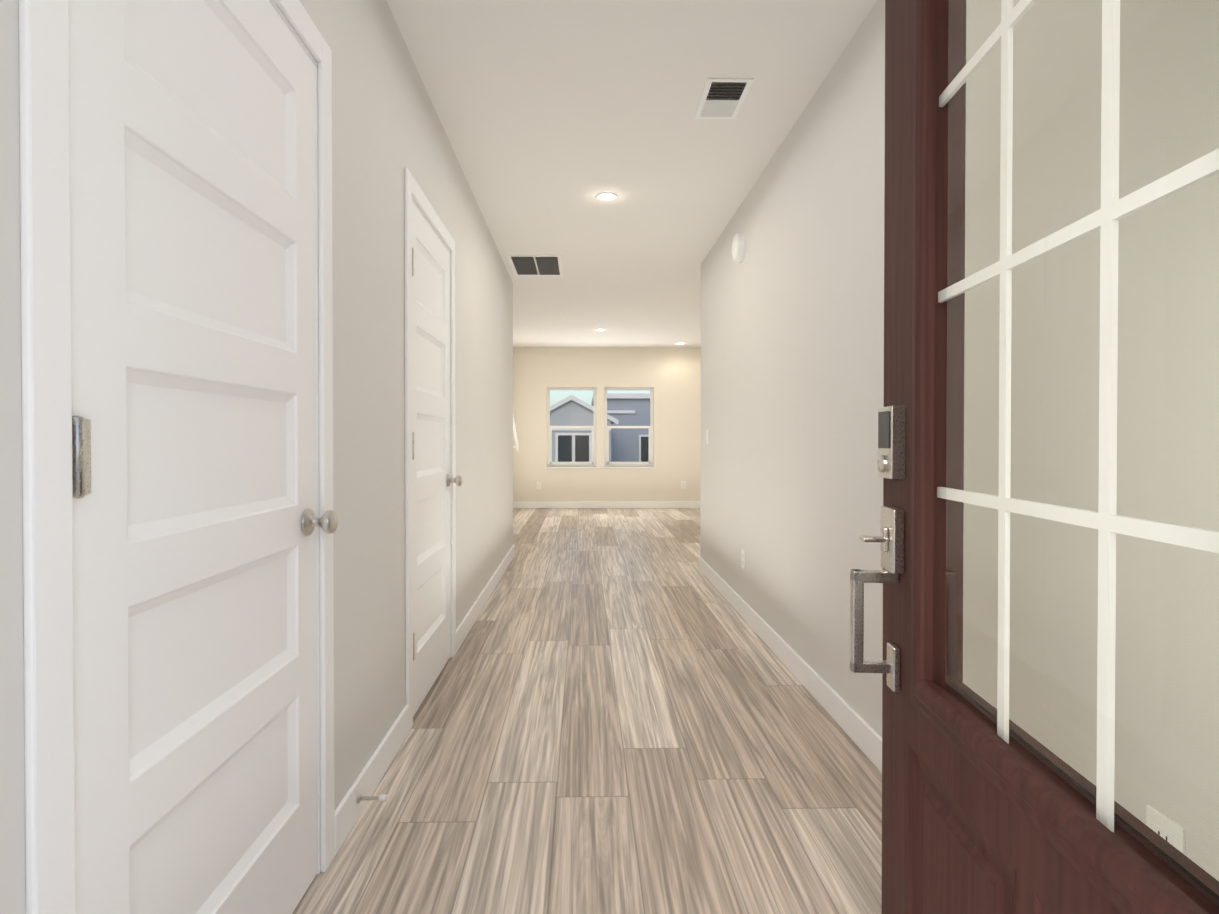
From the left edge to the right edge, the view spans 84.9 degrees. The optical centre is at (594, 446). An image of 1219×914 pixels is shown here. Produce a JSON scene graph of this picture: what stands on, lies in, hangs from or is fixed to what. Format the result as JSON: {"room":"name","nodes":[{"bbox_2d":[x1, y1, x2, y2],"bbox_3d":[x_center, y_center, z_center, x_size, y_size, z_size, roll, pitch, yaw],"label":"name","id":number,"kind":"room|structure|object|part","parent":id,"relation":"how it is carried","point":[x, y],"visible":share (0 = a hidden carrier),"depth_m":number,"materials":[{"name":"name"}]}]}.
{"room":"entrance hallway","nodes":[
{"label":"entrance hallway","id":0,"kind":"room"},
{"bbox_2d":[0,0,512,913],"bbox_3d":[-0.786,-0.228,3.290,0.120,2.600,6.090,0,1,-1],"label":"wall","id":1,"kind":"structure","parent":0,"point":[386,126],"depth_m":2.10,"materials":[{"name":"paint"}]},
{"bbox_2d":[19,0,334,913],"bbox_3d":[-0.745,0.030,1.273,0.133,2.124,0.961,0,1,-1],"label":"door frame","id":2,"kind":"structure","parent":1,"relation":"attached to","point":[47,420],"depth_m":0.83,"materials":[{"name":"paint"}]},
{"bbox_2d":[69,0,337,913],"bbox_3d":[-0.675,0.065,1.272,0.109,2.030,0.810,0,1,-1],"label":"door","id":3,"kind":"structure","parent":1,"relation":"in","point":[197,521],"depth_m":1.17,"materials":[{"name":"paint"}]},
{"bbox_3d":[-0.679,0.049,0.886,0.017,1.600,0.038,0,1,-1],"label":"left door hinges","id":4,"kind":"part","parent":3,"relation":"part of","materials":[{"name":"silver metal"}]},
{"bbox_3d":[-0.662,0.183,1.617,0.072,0.066,0.066,0,1,-1],"label":"knob","id":5,"kind":"part","parent":3,"relation":"part of","materials":[{"name":"silver metal"}]},
{"bbox_2d":[357,793,386,802],"bbox_3d":[-0.647,1.024,1.939,0.084,0.025,0.026,0,1,-1],"label":"door stop","id":6,"kind":"object","parent":1,"relation":"attached to","point":[382,798],"visible":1,"depth_m":1.93,"materials":[{"name":"white metal"}]},
{"bbox_2d":[335,544,514,855],"bbox_3d":[-0.786,1.017,3.309,0.150,0.110,6.105,0,1,-1],"label":"baseboard","id":7,"kind":"structure","parent":1,"relation":"attached to","point":[348,810],"depth_m":2.19,"materials":[{"name":"paint"}]},
{"bbox_2d":[404,167,455,730],"bbox_3d":[-0.774,0.014,2.965,0.133,2.124,0.931,0,1,-1],"label":"door frame","id":8,"kind":"structure","parent":1,"relation":"attached to","point":[414,193],"depth_m":2.55,"materials":[{"name":"paint"}]},
{"bbox_2d":[412,201,461,716],"bbox_3d":[-0.704,0.049,2.964,0.109,2.030,0.780,0,1,-1],"label":"door","id":9,"kind":"structure","parent":1,"relation":"in","point":[432,479],"depth_m":2.96,"materials":[{"name":"paint"}]},
{"bbox_3d":[-0.708,0.032,2.593,0.017,1.600,0.038,0,1,-1],"label":"left door hinges","id":10,"kind":"part","parent":9,"relation":"part of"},
{"bbox_3d":[-0.691,0.168,3.293,0.072,0.066,0.066,0,1,-1],"label":"knob","id":11,"kind":"part","parent":9,"relation":"part of","materials":[{"name":"silver metal"}]},
{"bbox_2d":[292,508,881,913],"bbox_3d":[0.156,1.076,5.524,7.740,0.050,10.820,0,1,-1],"label":"floor","id":12,"kind":"structure","parent":0,"point":[621,711],"depth_m":2.25,"materials":[{"name":"brown wood"}]},
{"bbox_2d":[513,347,700,501],"bbox_3d":[0.066,-0.300,10.845,7.740,2.600,0.150,0,1,-1],"label":"wall","id":13,"kind":"structure","parent":0,"point":[671,376],"depth_m":10.77,"materials":[{"name":"paint"}]},
{"bbox_2d":[547,387,595,466],"bbox_3d":[-0.375,-0.315,10.870,0.800,1.290,0.055,0,1,-1],"label":"window","id":14,"kind":"structure","parent":13,"relation":"in","point":[550,463],"depth_m":10.85,"materials":[{"name":"white plastic"}]},
{"bbox_2d":[545,467,655,467],"bbox_3d":[0.091,0.341,10.804,1.790,0.020,0.105,0,1,-1],"label":"window sill","id":15,"kind":"structure","parent":13,"relation":"attached to","point":[600,467],"depth_m":10.75,"materials":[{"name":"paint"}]},
{"bbox_2d":[513,501,700,508],"bbox_3d":[0.067,0.946,10.775,7.500,0.110,0.015,0,1,-1],"label":"baseboard","id":16,"kind":"structure","parent":13,"relation":"attached to","point":[654,504],"depth_m":10.77,"materials":[{"name":"paint"}]},
{"bbox_2d":[604,387,652,466],"bbox_3d":[0.555,-0.315,10.886,0.800,1.290,0.055,0,1,-1],"label":"window","id":17,"kind":"structure","parent":13,"relation":"in","point":[607,463],"depth_m":10.86,"materials":[{"name":"white plastic"}]},
{"bbox_2d":[681,481,685,487],"bbox_3d":[1.437,0.621,10.799,0.072,0.116,0.007,0,1,-1],"label":"electrical outlet","id":18,"kind":"object","parent":13,"relation":"attached to","point":[683,484],"visible":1,"depth_m":10.80,"materials":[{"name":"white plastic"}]},
{"bbox_2d":[386,0,876,347],"bbox_3d":[0.156,-1.599,5.498,7.740,0.100,10.820,0,1,-1],"label":"ceiling","id":19,"kind":"structure","parent":0,"point":[555,117],"depth_m":3.19,"materials":[{"name":"paint"}]},
{"bbox_2d":[507,255,563,275],"bbox_3d":[-0.497,-1.547,5.718,0.440,0.009,0.660,0,1,-1],"label":"ceiling vent","id":20,"kind":"object","parent":19,"relation":"in","point":[536,265],"visible":1,"depth_m":5.71,"materials":[{"name":"white plastic"}]},
{"bbox_2d":[596,192,617,200],"bbox_3d":[0.073,-1.532,4.087,0.136,0.007,0.136,0,1,-1],"label":"recessed light","id":21,"kind":"object","parent":19,"relation":"in","point":[606,196],"visible":1,"depth_m":4.08,"materials":[{"name":"white plastic"}]},
{"bbox_2d":[694,78,753,118],"bbox_3d":[0.560,-1.520,2.925,0.190,0.009,0.340,0,1,-1],"label":"ceiling vent","id":22,"kind":"object","parent":19,"relation":"in","point":[722,98],"visible":1,"depth_m":2.91,"materials":[{"name":"white plastic"}]},
{"bbox_2d":[700,0,1218,880],"bbox_3d":[1.010,-0.225,2.981,0.120,2.600,5.410,0,1,-1],"label":"wall","id":23,"kind":"structure","parent":0,"point":[792,378],"depth_m":1.51,"materials":[{"name":"paint"}]},
{"bbox_2d":[706,430,708,443],"bbox_3d":[0.904,-0.077,5.356,0.011,0.116,0.072,0,1,-1],"label":"light switch","id":24,"kind":"object","parent":23,"relation":"attached to","point":[707,436],"visible":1,"depth_m":5.34,"materials":[{"name":"white plastic"}]},
{"bbox_2d":[732,233,744,261],"bbox_3d":[0.902,-1.253,4.204,0.053,0.176,0.176,0,1,-1],"label":"door chime","id":25,"kind":"object","parent":23,"relation":"attached to","point":[738,247],"visible":1,"depth_m":4.14,"materials":[{"name":"white plastic"}]},
{"bbox_2d":[741,549,744,569],"bbox_3d":[0.926,0.704,4.163,0.007,0.116,0.072,0,1,-1],"label":"electrical outlet","id":26,"kind":"object","parent":23,"relation":"attached to","point":[742,558],"visible":0.98,"depth_m":4.14,"materials":[{"name":"white plastic"}]},
{"bbox_2d":[698,556,881,772],"bbox_3d":[0.945,1.020,2.999,0.020,0.110,5.425,0,1,-1],"label":"baseboard","id":27,"kind":"structure","parent":23,"relation":"attached to","point":[859,730],"depth_m":2.92,"materials":[{"name":"paint"}]},
{"bbox_2d":[1146,805,1185,854],"bbox_3d":[0.977,0.693,1.143,0.007,0.116,0.072,0,1,-1],"label":"electrical outlet","id":28,"kind":"object","parent":23,"relation":"attached to","point":[1165,834],"depth_m":1.14,"materials":[{"name":"white plastic"}]},
{"bbox_3d":[0.082,-0.198,0.180,2.070,2.600,0.160,0,1,-1],"label":"wall","id":29,"kind":"structure","parent":0,"visible":0},
{"bbox_2d":[881,0,1218,913],"bbox_3d":[0.500,0.070,0.734,0.071,2.030,0.914,0,1,5],"label":"front door","id":30,"kind":"structure","parent":29,"relation":"in","point":[979,816],"depth_m":0.97,"materials":[{"name":"brown wood"}]},
{"bbox_2d":[850,506,903,691],"bbox_3d":[0.472,0.256,1.126,0.075,0.306,0.064,0,1,5],"label":"door handle","id":31,"kind":"object","parent":30,"relation":"attached to","point":[890,538],"depth_m":1.12,"materials":[{"name":"silver metal"}]},
{"bbox_2d":[877,406,905,478],"bbox_3d":[0.495,-0.007,1.122,0.030,0.120,0.068,0,1,5],"label":"door lock","id":32,"kind":"object","parent":30,"relation":"attached to","point":[891,440],"depth_m":1.09,"materials":[{"name":"silver metal"}]},
{"bbox_2d":[937,0,1218,831],"bbox_3d":[0.500,-0.223,0.731,0.006,1.180,0.560,0,1,5],"label":"grille","id":33,"kind":"object","parent":30,"relation":"attached to","point":[1105,505],"visible":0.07,"depth_m":0.64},
{"bbox_3d":[-1.357,-0.290,9.811,0.120,2.600,1.870,0,1,-1],"label":"wall","id":34,"kind":"structure","parent":0,"visible":0},
{"bbox_2d":[513,416,518,451],"bbox_3d":[-1.242,-0.346,9.887,0.112,0.886,1.441,0,1,-1],"label":"stair handrail","id":35,"kind":"object","parent":34,"relation":"attached to","point":[516,440],"visible":0.42,"depth_m":10.22,"materials":[{"name":"paint"}]},
{"label":"outside","id":36,"kind":"structure","parent":0,"visible":0},
{"bbox_3d":[-0.857,0.821,50.463,120.000,0.100,79.080,0,1,-1],"label":"ground","id":37,"kind":"structure","parent":36,"visible":0},
{"bbox_2d":[550,395,617,461],"bbox_3d":[-0.768,-0.305,23.439,2.940,2.670,5.100,0,1,-1],"label":"house","id":38,"kind":"structure","parent":37,"relation":"on","point":[580,406],"depth_m":20.94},
{"bbox_2d":[591,393,649,461],"bbox_3d":[4.241,-0.598,29.997,8.700,3.130,6.150,0,1,-1],"label":"house","id":39,"kind":"structure","parent":37,"relation":"on","point":[641,402],"depth_m":27.02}
]}

